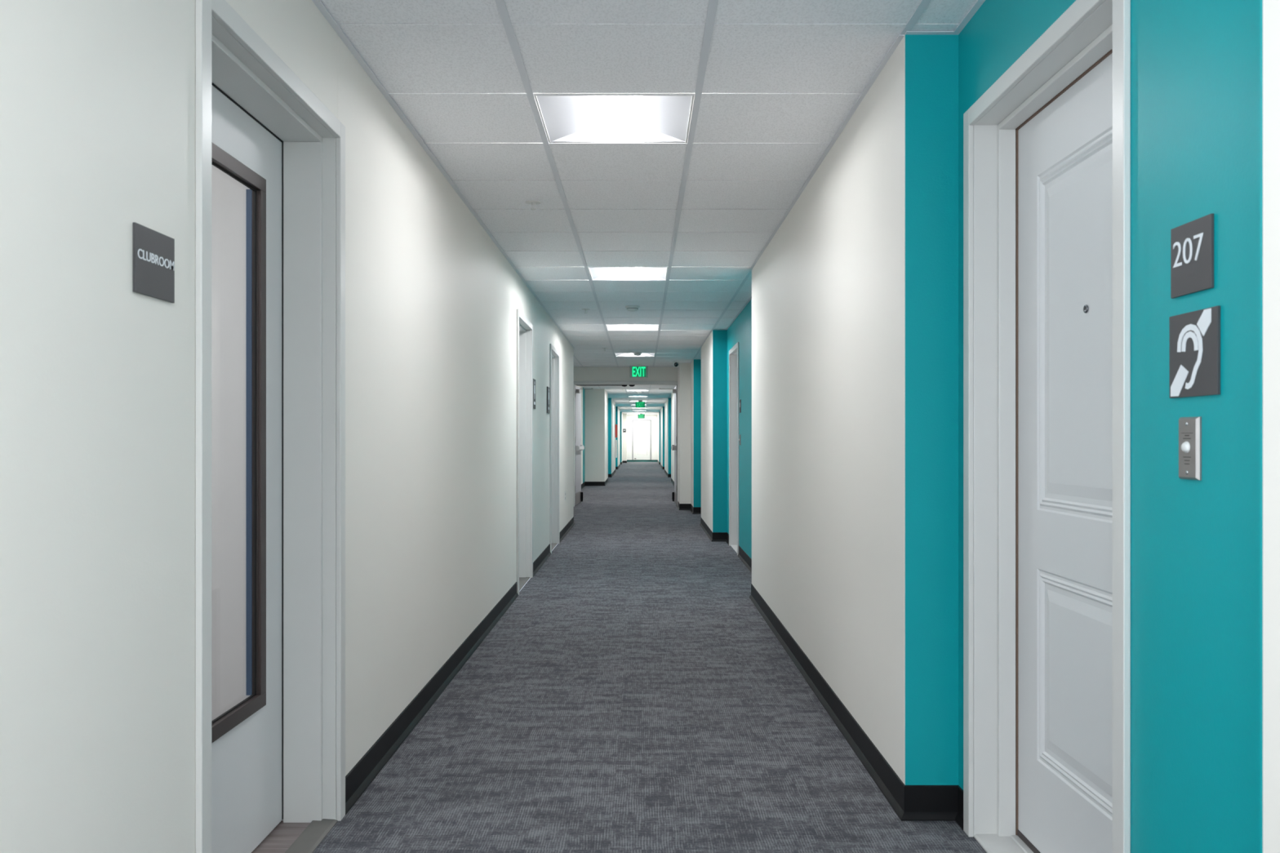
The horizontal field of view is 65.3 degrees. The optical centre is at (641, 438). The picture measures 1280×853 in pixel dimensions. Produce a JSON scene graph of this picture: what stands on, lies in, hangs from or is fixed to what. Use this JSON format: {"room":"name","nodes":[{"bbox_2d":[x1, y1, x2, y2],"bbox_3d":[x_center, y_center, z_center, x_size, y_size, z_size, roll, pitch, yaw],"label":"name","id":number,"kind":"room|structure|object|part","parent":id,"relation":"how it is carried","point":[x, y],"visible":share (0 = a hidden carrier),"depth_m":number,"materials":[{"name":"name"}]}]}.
{"room":"apartment building corridor","nodes":[
{"label":"apartment building corridor","id":0,"kind":"room"},
{"bbox_2d":[211,164,244,720],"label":"window","id":1,"kind":"structure","parent":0,"point":[228,194],"depth_m":3.42,"materials":[{"name":"clear glass"}]},
{"bbox_2d":[0,0,622,852],"bbox_3d":[-1.337,-0.108,22.350,0.825,2.560,53.100,0,0,0],"label":"wall","id":2,"kind":"structure","parent":0,"point":[97,97],"depth_m":1.94,"materials":[{"name":"white paint"}]},
{"bbox_2d":[133,222,174,302],"bbox_3d":[-0.933,-0.335,1.914,0.006,0.128,0.154,0,0,0],"label":"room sign","id":3,"kind":"object","parent":2,"relation":"attached to","point":[153,251],"visible":1,"depth_m":1.90,"materials":[{"name":"grey plastic"}]},
{"bbox_2d":[195,0,345,852],"bbox_3d":[-1.032,0.100,2.602,0.220,2.145,1.016,0,0,0],"label":"door","id":4,"kind":"structure","parent":2,"relation":"in","point":[277,755],"depth_m":2.95,"materials":[{"name":"white wood"}]},
{"bbox_3d":[-1.099,0.009,2.595,0.026,1.521,0.589,0,0,0],"label":"glazing frame","id":5,"kind":"part","parent":4,"relation":"part of","materials":[{"name":"brown metal"}]},
{"bbox_2d":[345,582,518,814],"bbox_3d":[-0.929,1.119,5.293,0.016,0.104,4.361,0,0,0],"label":"baseboard","id":6,"kind":"structure","parent":2,"relation":"attached to","point":[364,772],"depth_m":4.08,"materials":[{"name":"black plastic"}]},
{"bbox_2d":[516,309,533,595],"bbox_3d":[-1.032,0.100,7.978,0.220,2.145,1.005,0,0,0],"label":"door","id":7,"kind":"structure","parent":2,"relation":"in","point":[524,326],"depth_m":8.41,"materials":[{"name":"white wood"}]},
{"bbox_2d":[533,378,535,408],"bbox_3d":[-0.931,-0.391,8.645,0.011,0.255,0.200,0,0,0],"label":"restroom sign","id":8,"kind":"object","parent":2,"relation":"attached to","point":[534,380],"visible":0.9,"depth_m":8.62,"materials":[{"name":"grey plastic"}]},
{"bbox_2d":[533,543,551,576],"bbox_3d":[-0.929,1.119,9.330,0.016,0.104,1.696,0,0,0],"label":"baseboard","id":9,"kind":"structure","parent":2,"relation":"attached to","point":[540,560],"depth_m":9.27,"materials":[{"name":"black plastic"}]},
{"bbox_2d":[546,386,549,413],"bbox_3d":[-0.931,-0.388,9.960,0.011,0.260,0.220,0,0,0],"label":"restroom sign","id":10,"kind":"object","parent":2,"relation":"attached to","point":[548,388],"visible":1,"depth_m":9.90,"materials":[{"name":"grey plastic"}]},
{"bbox_2d":[549,343,559,553],"bbox_3d":[-1.032,0.100,10.705,0.220,2.145,1.050,0,0,0],"label":"door","id":11,"kind":"structure","parent":2,"relation":"in","point":[554,355],"depth_m":11.18,"materials":[{"name":"white wood"}]},
{"bbox_2d":[560,516,574,542],"bbox_3d":[-1.210,1.119,12.499,0.579,0.104,2.534,0,0,0],"label":"baseboard","id":12,"kind":"structure","parent":2,"relation":"attached to","point":[568,526],"depth_m":12.40,"materials":[{"name":"black plastic"}]},
{"bbox_2d":[581,469,615,488],"bbox_3d":[-1.165,1.119,26.480,0.511,0.104,18.040,0,0,0],"label":"baseboard","id":13,"kind":"structure","parent":2,"relation":"attached to","point":[585,483],"depth_m":25.00,"materials":[{"name":"black plastic"}]},
{"bbox_2d":[614,440,617,457],"bbox_3d":[-0.890,0.342,34.900,0.069,0.620,0.300,0,0,0],"label":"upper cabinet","id":14,"kind":"object","parent":2,"relation":"attached to","point":[615,441],"visible":1,"depth_m":34.75,"materials":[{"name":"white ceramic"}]},
{"bbox_2d":[614,424,617,437],"bbox_3d":[-0.879,-0.278,34.900,0.091,0.460,0.260,0,0,0],"label":"fire extinguisher cabinet","id":15,"kind":"object","parent":2,"relation":"attached to","point":[615,425],"visible":1,"depth_m":34.77,"materials":[{"name":"red metal"}]},
{"bbox_2d":[251,462,986,852],"bbox_3d":[-1.050,1.196,23.400,4.300,0.052,55.200,0,0,0],"label":"floor","id":16,"kind":"structure","parent":0,"point":[633,695],"depth_m":3.96,"materials":[{"name":"grey carpet"}]},
{"bbox_2d":[622,413,626,461],"bbox_3d":[-1.167,-0.108,49.950,0.865,2.560,2.100,0,0,0],"label":"wall","id":17,"kind":"structure","parent":0,"point":[624,415],"depth_m":48.90,"materials":[{"name":"white paint"}]},
{"bbox_2d":[573,363,690,503],"bbox_3d":[-0.220,-0.108,16.955,2.760,2.560,0.990,0,0,0],"label":"wall","id":18,"kind":"structure","parent":0,"point":[682,374],"depth_m":16.46,"materials":[{"name":"white paint"}]},
{"bbox_2d":[573,381,678,506],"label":"door","id":19,"kind":"structure","parent":18,"relation":"attached to","point":[578,447],"depth_m":17.52,"materials":[{"name":"white wood"}]},
{"bbox_3d":[-1.135,1.052,17.909,0.001,0.200,0.880,0,0,3],"label":"kick plate","id":20,"kind":"part","parent":19,"relation":"part of","materials":[{"name":"metal"}]},
{"bbox_3d":[0.604,1.052,17.910,0.001,0.200,0.880,0,0,-1],"label":"kick plate","id":21,"kind":"part","parent":19,"relation":"part of","materials":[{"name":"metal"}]},
{"bbox_2d":[626,414,657,459],"bbox_3d":[-0.250,-0.108,51.075,2.900,2.560,0.150,0,0,0],"label":"wall","id":22,"kind":"structure","parent":0,"point":[629,417],"depth_m":51.00,"materials":[{"name":"white paint"}]},
{"bbox_2d":[631,419,651,459],"bbox_3d":[0.005,0.044,50.974,0.970,2.045,0.049,0,0,0],"label":"door","id":23,"kind":"structure","parent":22,"relation":"in","point":[640,428],"depth_m":50.99,"materials":[{"name":"white glass"}]},
{"bbox_2d":[626,459,657,462],"bbox_3d":[0.006,1.119,50.992,1.612,0.104,0.016,0,0,0],"label":"baseboard","id":24,"kind":"structure","parent":22,"relation":"attached to","point":[628,460],"depth_m":51.00,"materials":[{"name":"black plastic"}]},
{"bbox_2d":[311,0,985,414],"bbox_3d":[-0.250,-1.258,23.363,2.700,0.023,55.274,0,0,0],"label":"ceiling","id":25,"kind":"structure","parent":0,"point":[774,84],"depth_m":3.99,"materials":[{"name":"tile"}]},
{"bbox_2d":[525,200,541,209],"bbox_3d":[-0.573,-1.232,5.280,0.084,0.039,0.084,0,0,0],"label":"sprinkler head","id":26,"kind":"object","parent":25,"relation":"attached to","point":[533,202],"visible":1,"depth_m":5.28},
{"bbox_2d":[533,95,693,142],"bbox_3d":[-0.100,-1.294,3.930,0.584,0.082,0.600,0,0,0],"label":"ceiling light","id":27,"kind":"object","parent":25,"relation":"attached to","point":[565,118],"visible":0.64,"depth_m":4.01,"materials":[{"name":"white plastic"}]},
{"bbox_3d":[-0.100,-1.294,4.223,0.576,0.082,0.004,0,0,0],"label":"plate","id":28,"kind":"part","parent":27,"relation":"part of","materials":[{"name":"white plastic"}]},
{"bbox_2d":[587,267,667,279],"bbox_3d":[-0.100,-1.294,7.572,0.584,0.082,0.600,0,0,0],"label":"ceiling light","id":29,"kind":"object","parent":25,"relation":"attached to","point":[596,273],"visible":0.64,"depth_m":7.79,"materials":[{"name":"white plastic"}]},
{"bbox_3d":[-0.100,-1.294,7.864,0.576,0.082,0.004,0,0,0],"label":"plate","id":30,"kind":"part","parent":29,"relation":"part of","materials":[{"name":"white plastic"}]},
{"bbox_2d":[605,324,658,330],"bbox_3d":[-0.100,-1.294,11.214,0.584,0.082,0.600,0,0,0],"label":"ceiling light","id":31,"kind":"object","parent":25,"relation":"attached to","point":[610,327],"visible":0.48,"depth_m":11.51,"materials":[{"name":"white plastic"}]},
{"bbox_2d":[625,305,639,311],"bbox_3d":[-0.087,-1.227,9.420,0.136,0.048,0.136,0,0,0],"label":"smoke detector","id":32,"kind":"object","parent":25,"relation":"attached to","point":[629,308],"visible":1,"depth_m":9.38,"materials":[{"name":"white plastic"}]},
{"bbox_2d":[614,352,654,356],"bbox_3d":[-0.100,-1.294,14.857,0.584,0.082,0.600,0,0,0],"label":"ceiling light","id":33,"kind":"object","parent":25,"relation":"attached to","point":[617,354],"visible":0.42,"depth_m":15.15,"materials":[{"name":"white plastic"}]},
{"bbox_3d":[-0.100,-1.294,15.149,0.576,0.082,0.004,0,0,0],"label":"plate","id":34,"kind":"part","parent":33,"relation":"part of","materials":[{"name":"white plastic"}]},
{"bbox_2d":[632,351,642,355],"bbox_3d":[-0.060,-1.227,14.450,0.136,0.048,0.136,0,0,0],"label":"smoke detector","id":35,"kind":"object","parent":25,"relation":"attached to","point":[635,353],"visible":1,"depth_m":14.40,"materials":[{"name":"white plastic"}]},
{"bbox_2d":[629,364,648,377],"bbox_3d":[-0.045,-1.138,16.640,0.305,0.224,0.050,0,0,0],"label":"exit sign","id":36,"kind":"object","parent":25,"relation":"hanging from","point":[638,371],"visible":1,"depth_m":16.62,"materials":[{"name":"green plastic"}]},
{"bbox_3d":[-0.045,-1.121,16.619,0.235,0.169,0.002,0,0,0],"label":"panel","id":37,"kind":"part","parent":36,"relation":"part of","materials":[{"name":"green plastic"}]},
{"bbox_2d":[635,400,644,407],"bbox_3d":[-0.045,-1.131,32.220,0.305,0.236,0.050,0,0,0],"label":"exit sign","id":38,"kind":"object","parent":25,"relation":"hanging from","point":[640,403],"visible":1,"depth_m":32.20,"materials":[{"name":"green plastic"}]},
{"bbox_2d":[637,413,644,418],"bbox_3d":[-0.015,-1.126,48.620,0.330,0.246,0.050,0,0,0],"label":"exit sign","id":39,"kind":"object","parent":25,"relation":"hanging from","point":[641,415],"visible":1,"depth_m":48.59,"materials":[{"name":"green plastic"}]},
{"bbox_2d":[672,360,679,367],"bbox_3d":[0.555,-1.199,16.050,0.116,0.103,0.116,0,0,0],"label":"security camera","id":40,"kind":"object","parent":25,"relation":"attached to","point":[676,363],"visible":1,"depth_m":16.02,"materials":[{"name":"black plastic"}]},
{"bbox_2d":[657,0,1279,852],"bbox_3d":[0.986,-0.108,23.400,0.348,2.560,55.200,0,0,0],"label":"wall","id":41,"kind":"structure","parent":0,"point":[849,335],"depth_m":3.08,"materials":[{"name":"white paint"}]},
{"bbox_2d":[664,469,671,477],"bbox_3d":[0.886,1.119,31.500,0.181,0.104,8.000,0,0,0],"label":"baseboard","id":42,"kind":"structure","parent":41,"relation":"attached to","point":[665,472],"depth_m":31.40,"materials":[{"name":"black plastic"}]},
{"bbox_2d":[676,501,701,514],"bbox_3d":[0.866,1.119,15.477,0.262,0.104,3.602,0,0,-7],"label":"baseboard","id":43,"kind":"structure","parent":41,"relation":"attached to","point":[695,510],"depth_m":16.45,"materials":[{"name":"black plastic"}]},
{"bbox_2d":[699,517,728,545],"bbox_3d":[0.886,1.119,12.349,0.181,0.104,2.674,0,0,0],"label":"baseboard","id":44,"kind":"structure","parent":41,"relation":"attached to","point":[713,536],"depth_m":11.41,"materials":[{"name":"black plastic"}]},
{"bbox_2d":[728,342,738,555],"bbox_3d":[1.067,0.100,10.510,0.210,2.145,1.000,0,0,0],"label":"door","id":45,"kind":"structure","parent":41,"relation":"in","point":[734,351],"depth_m":10.96,"materials":[{"name":"white wood"}]},
{"bbox_2d":[739,399,741,413],"bbox_3d":[0.973,-0.324,9.863,0.006,0.128,0.125,0,0,0],"label":"room sign","id":46,"kind":"object","parent":41,"relation":"attached to","point":[740,399],"visible":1,"depth_m":9.83,"materials":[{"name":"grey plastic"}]},
{"bbox_2d":[737,545,963,830],"bbox_3d":[0.886,1.119,6.498,0.181,0.104,7.019,0,0,0],"label":"baseboard","id":47,"kind":"structure","parent":41,"relation":"attached to","point":[909,802],"depth_m":3.50,"materials":[{"name":"black plastic"}]},
{"bbox_2d":[963,0,1130,852],"bbox_3d":[1.067,0.100,2.490,0.210,2.145,0.994,0,0,0],"label":"door","id":48,"kind":"structure","parent":41,"relation":"in","point":[1046,147],"depth_m":2.67,"materials":[{"name":"white wood"}]},
{"bbox_2d":[1178,416,1201,479],"bbox_3d":[0.968,0.017,1.772,0.017,0.111,0.063,0,0,0],"label":"doorbell","id":49,"kind":"object","parent":41,"relation":"attached to","point":[1189,428],"visible":1,"depth_m":1.76,"materials":[{"name":"metal"}]},
{"bbox_2d":[1170,213,1213,298],"bbox_3d":[0.973,-0.322,1.768,0.007,0.127,0.130,0,0,0],"label":"room sign","id":50,"kind":"object","parent":41,"relation":"attached to","point":[1192,242],"visible":1,"depth_m":1.76,"materials":[{"name":"grey plastic"}]},
{"bbox_2d":[1169,305,1220,398],"bbox_3d":[0.973,-0.150,1.761,0.007,0.150,0.154,0,0,0],"label":"sign","id":51,"kind":"object","parent":41,"relation":"attached to","point":[1194,335],"visible":1,"depth_m":1.75,"materials":[{"name":"grey plastic"}]}
]}

